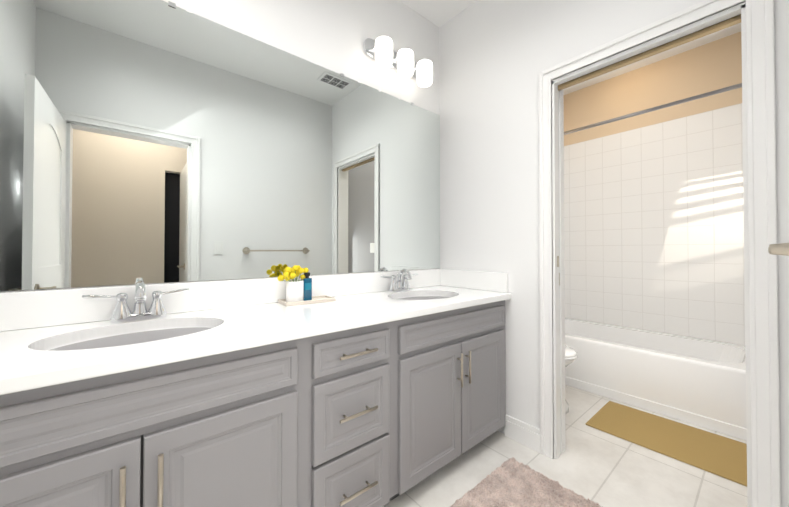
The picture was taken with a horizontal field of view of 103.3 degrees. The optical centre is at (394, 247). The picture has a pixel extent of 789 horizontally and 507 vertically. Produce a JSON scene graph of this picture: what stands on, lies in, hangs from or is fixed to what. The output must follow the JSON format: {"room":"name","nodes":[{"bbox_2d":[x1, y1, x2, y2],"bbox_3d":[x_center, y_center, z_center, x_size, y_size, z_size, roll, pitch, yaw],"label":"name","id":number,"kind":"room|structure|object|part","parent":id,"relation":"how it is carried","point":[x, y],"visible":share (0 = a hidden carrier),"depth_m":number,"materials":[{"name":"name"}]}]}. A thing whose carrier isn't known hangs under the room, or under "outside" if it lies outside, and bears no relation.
{"room":"bathroom","nodes":[
{"label":"bathroom","id":0,"kind":"room"},
{"bbox_2d":[0,0,439,292],"bbox_3d":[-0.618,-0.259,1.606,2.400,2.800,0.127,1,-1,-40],"label":"mirror glass","id":1,"kind":"object","parent":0,"point":[151,141],"depth_m":1.37,"materials":[{"name":"clear"}]},
{"bbox_2d":[168,1,175,7],"bbox_3d":[-0.914,-0.997,1.282,0.024,0.017,0.003,1,-1,-40],"label":"mirror clip","id":2,"kind":"object","parent":1,"relation":"attached to","point":[171,4],"depth_m":1.28,"materials":[{"name":"silver metal"}]},
{"bbox_2d":[363,35,432,86],"bbox_3d":[0.049,-1.181,1.991,0.490,0.201,0.168,1,-1,-40],"label":"sconce","id":3,"kind":"object","parent":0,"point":[383,54],"visible":1,"depth_m":1.92,"materials":[{"name":"white glass"}]},
{"bbox_2d":[383,385,746,506],"bbox_3d":[0.641,1.160,0.689,5.455,0.060,3.125,1,-1,-40],"label":"floor","id":4,"kind":"structure","parent":0,"point":[602,468],"depth_m":1.58,"materials":[{"name":"white tile"}]},
{"bbox_2d":[0,297,510,506],"bbox_3d":[-0.347,0.723,1.364,2.276,0.830,0.587,1,-1,-40],"label":"bathroom vanity","id":5,"kind":"object","parent":4,"relation":"on","point":[366,390],"depth_m":1.00,"materials":[{"name":"grey wood"}]},
{"bbox_2d":[0,285,510,388],"bbox_3d":[-0.351,0.289,1.374,2.276,0.038,0.573,1,-1,-40],"label":"countertop","id":6,"kind":"structure","parent":5,"relation":"on","point":[243,324],"depth_m":1.01,"materials":[{"name":"white stone"}]},
{"bbox_2d":[28,313,223,356],"bbox_3d":[-0.808,0.345,0.994,0.484,0.150,0.355,1,-1,-40],"label":"sink","id":7,"kind":"object","parent":6,"relation":"in","point":[139,330],"depth_m":1.07,"materials":[{"name":"white ceramic"}]},
{"bbox_2d":[82,281,189,322],"bbox_3d":[-0.923,0.195,1.133,0.310,0.144,0.138,1,-1,-40],"label":"faucet","id":8,"kind":"object","parent":6,"relation":"on","point":[122,312],"visible":1,"depth_m":1.13,"materials":[{"name":"silver metal"}]},
{"bbox_2d":[278,295,335,305],"bbox_3d":[-0.434,0.264,1.554,0.256,0.016,0.137,1,-1,-40],"label":"tray","id":9,"kind":"object","parent":6,"relation":"on","point":[320,299],"visible":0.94,"depth_m":1.52,"materials":[{"name":"beige wood"}]},
{"bbox_2d":[277,265,308,301],"bbox_3d":[-0.487,0.175,1.521,0.147,0.177,0.097,1,-1,-40],"label":"vase","id":10,"kind":"object","parent":9,"relation":"on","point":[295,290],"visible":1,"depth_m":1.49,"materials":[{"name":"white ceramic"}]},
{"bbox_2d":[302,272,311,300],"bbox_3d":[-0.437,0.195,1.560,0.042,0.138,0.029,0,-1,-37],"label":"bottle","id":11,"kind":"object","parent":9,"relation":"on","point":[307,280],"visible":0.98,"depth_m":1.55,"materials":[{"name":"blue"}]},
{"bbox_2d":[380,268,417,291],"bbox_3d":[0.058,0.204,1.954,0.310,0.144,0.138,1,-1,-40],"label":"faucet","id":12,"kind":"object","parent":6,"relation":"on","point":[397,286],"visible":1,"depth_m":1.95,"materials":[{"name":"silver metal"}]},
{"bbox_2d":[380,289,455,300],"bbox_3d":[0.172,0.354,1.816,0.484,0.150,0.355,1,-1,-40],"label":"sink","id":13,"kind":"object","parent":6,"relation":"in","point":[417,294],"depth_m":1.99,"materials":[{"name":"white ceramic"}]},
{"bbox_2d":[450,457,602,506],"bbox_3d":[0.470,1.115,1.218,0.830,0.038,0.515,1,-1,-40],"label":"bath mat","id":14,"kind":"object","parent":4,"relation":"on","point":[511,482],"visible":1,"depth_m":1.42,"materials":[{"name":"pink fabric"}]},
{"bbox_2d":[565,345,577,413],"bbox_3d":[1.017,0.767,2.383,0.420,0.825,0.685,1,-1,-40],"label":"toilet","id":15,"kind":"object","parent":4,"relation":"on","point":[571,355],"visible":0.1,"depth_m":2.14,"materials":[{"name":"white ceramic"}]},
{"bbox_2d":[565,318,746,440],"bbox_3d":[1.928,0.947,2.614,0.754,0.410,1.500,1,-1,-40],"label":"bathtub","id":16,"kind":"object","parent":4,"relation":"on","point":[699,382],"visible":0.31,"depth_m":2.24,"materials":[{"name":"white ceramic"}]},
{"bbox_2d":[585,401,746,485],"bbox_3d":[1.649,1.139,1.889,0.480,0.008,0.730,1,-1,-40],"label":"bath mat","id":17,"kind":"object","parent":4,"relation":"on","point":[720,456],"visible":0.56,"depth_m":1.84,"materials":[{"name":"yellow fabric"}]},
{"bbox_2d":[399,0,740,95],"bbox_3d":[0.641,-1.700,0.722,5.455,0.060,3.125,1,-1,-40],"label":"ceiling","id":18,"kind":"structure","parent":0,"point":[439,13],"depth_m":2.32,"materials":[{"name":"white paint"}]},
{"bbox_2d":[439,0,788,506],"bbox_3d":[0.918,-0.258,1.734,0.120,2.800,1.903,1,-1,-40],"label":"wall","id":19,"kind":"structure","parent":0,"point":[496,57],"depth_m":1.86,"materials":[{"name":"white paint"}]},
{"bbox_2d":[0,269,439,328],"bbox_3d":[-0.529,0.211,1.587,2.276,0.121,0.020,1,-1,-40],"label":"backsplash","id":20,"kind":"structure","parent":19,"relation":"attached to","point":[22,309],"depth_m":1.28,"materials":[{"name":"white stone"}]},
{"bbox_2d":[440,269,507,292],"bbox_3d":[0.514,0.217,2.099,0.020,0.121,0.532,1,-1,-40],"label":"backsplash","id":21,"kind":"structure","parent":19,"relation":"attached to","point":[463,279],"depth_m":2.06,"materials":[{"name":"white stone"}]},
{"bbox_2d":[505,415,540,440],"bbox_3d":[0.699,1.084,2.087,0.017,0.125,0.689,1,-1,-40],"label":"baseboard","id":22,"kind":"structure","parent":19,"relation":"attached to","point":[514,423],"depth_m":1.81,"materials":[{"name":"white paint"}]},
{"bbox_2d":[557,14,740,284],"bbox_3d":[0.913,0.112,1.716,0.054,2.037,1.349,1,-1,-40],"label":"track rail","id":23,"kind":"object","parent":19,"relation":"attached to","point":[727,23],"depth_m":1.42,"materials":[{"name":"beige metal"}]},
{"bbox_3d":[0.694,0.129,1.976,0.053,2.008,0.668,1,-1,-40],"label":"pocket door leaf rail","id":24,"kind":"part","parent":23,"relation":"part of","materials":[{"name":"silver metal"}]},
{"bbox_2d":[539,0,780,506],"bbox_3d":[1.135,0.078,1.467,0.153,2.122,0.839,1,-1,-40],"label":"door frame","id":25,"kind":"structure","parent":19,"relation":"attached to","point":[760,274],"depth_m":1.16,"materials":[{"name":"white paint"}]},
{"bbox_2d":[563,32,741,145],"bbox_3d":[2.277,-0.244,2.907,0.120,2.800,1.500,1,-1,-40],"label":"wall","id":26,"kind":"structure","parent":0,"point":[710,66],"depth_m":2.73,"materials":[{"name":"beige paint"}]},
{"bbox_2d":[564,103,744,345],"bbox_3d":[2.221,-0.163,2.873,0.008,1.857,1.518,1,-1,-40],"label":"wall tile","id":27,"kind":"structure","parent":26,"relation":"attached to","point":[654,228],"depth_m":2.73,"materials":[{"name":"white tile"}]},
{"bbox_3d":[1.924,-0.166,2.624,0.766,1.857,1.519,1,-1,-40],"label":"tiled wall","id":28,"kind":"structure","parent":26,"relation":"attached to","visible":0},
{"bbox_2d":[564,83,741,134],"bbox_3d":[1.661,-0.975,2.413,0.060,0.060,1.512,1,-1,-40],"label":"shower curtain rod","id":29,"kind":"object","parent":28,"relation":"attached to","point":[725,89],"visible":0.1,"depth_m":2.17,"materials":[{"name":"silver metal"}]},
{"bbox_3d":[0.570,-0.275,0.281,2.280,2.800,0.120,1,-1,-40],"label":"wall","id":30,"kind":"structure","parent":0,"visible":0},
{"bbox_2d":[768,243,788,255],"bbox_3d":[0.901,0.005,0.693,0.668,0.068,0.090,1,-1,-40],"label":"towel rail","id":31,"kind":"object","parent":30,"relation":"attached to","point":[779,249],"visible":1,"depth_m":0.52,"materials":[{"name":"silver metal"}]}
]}

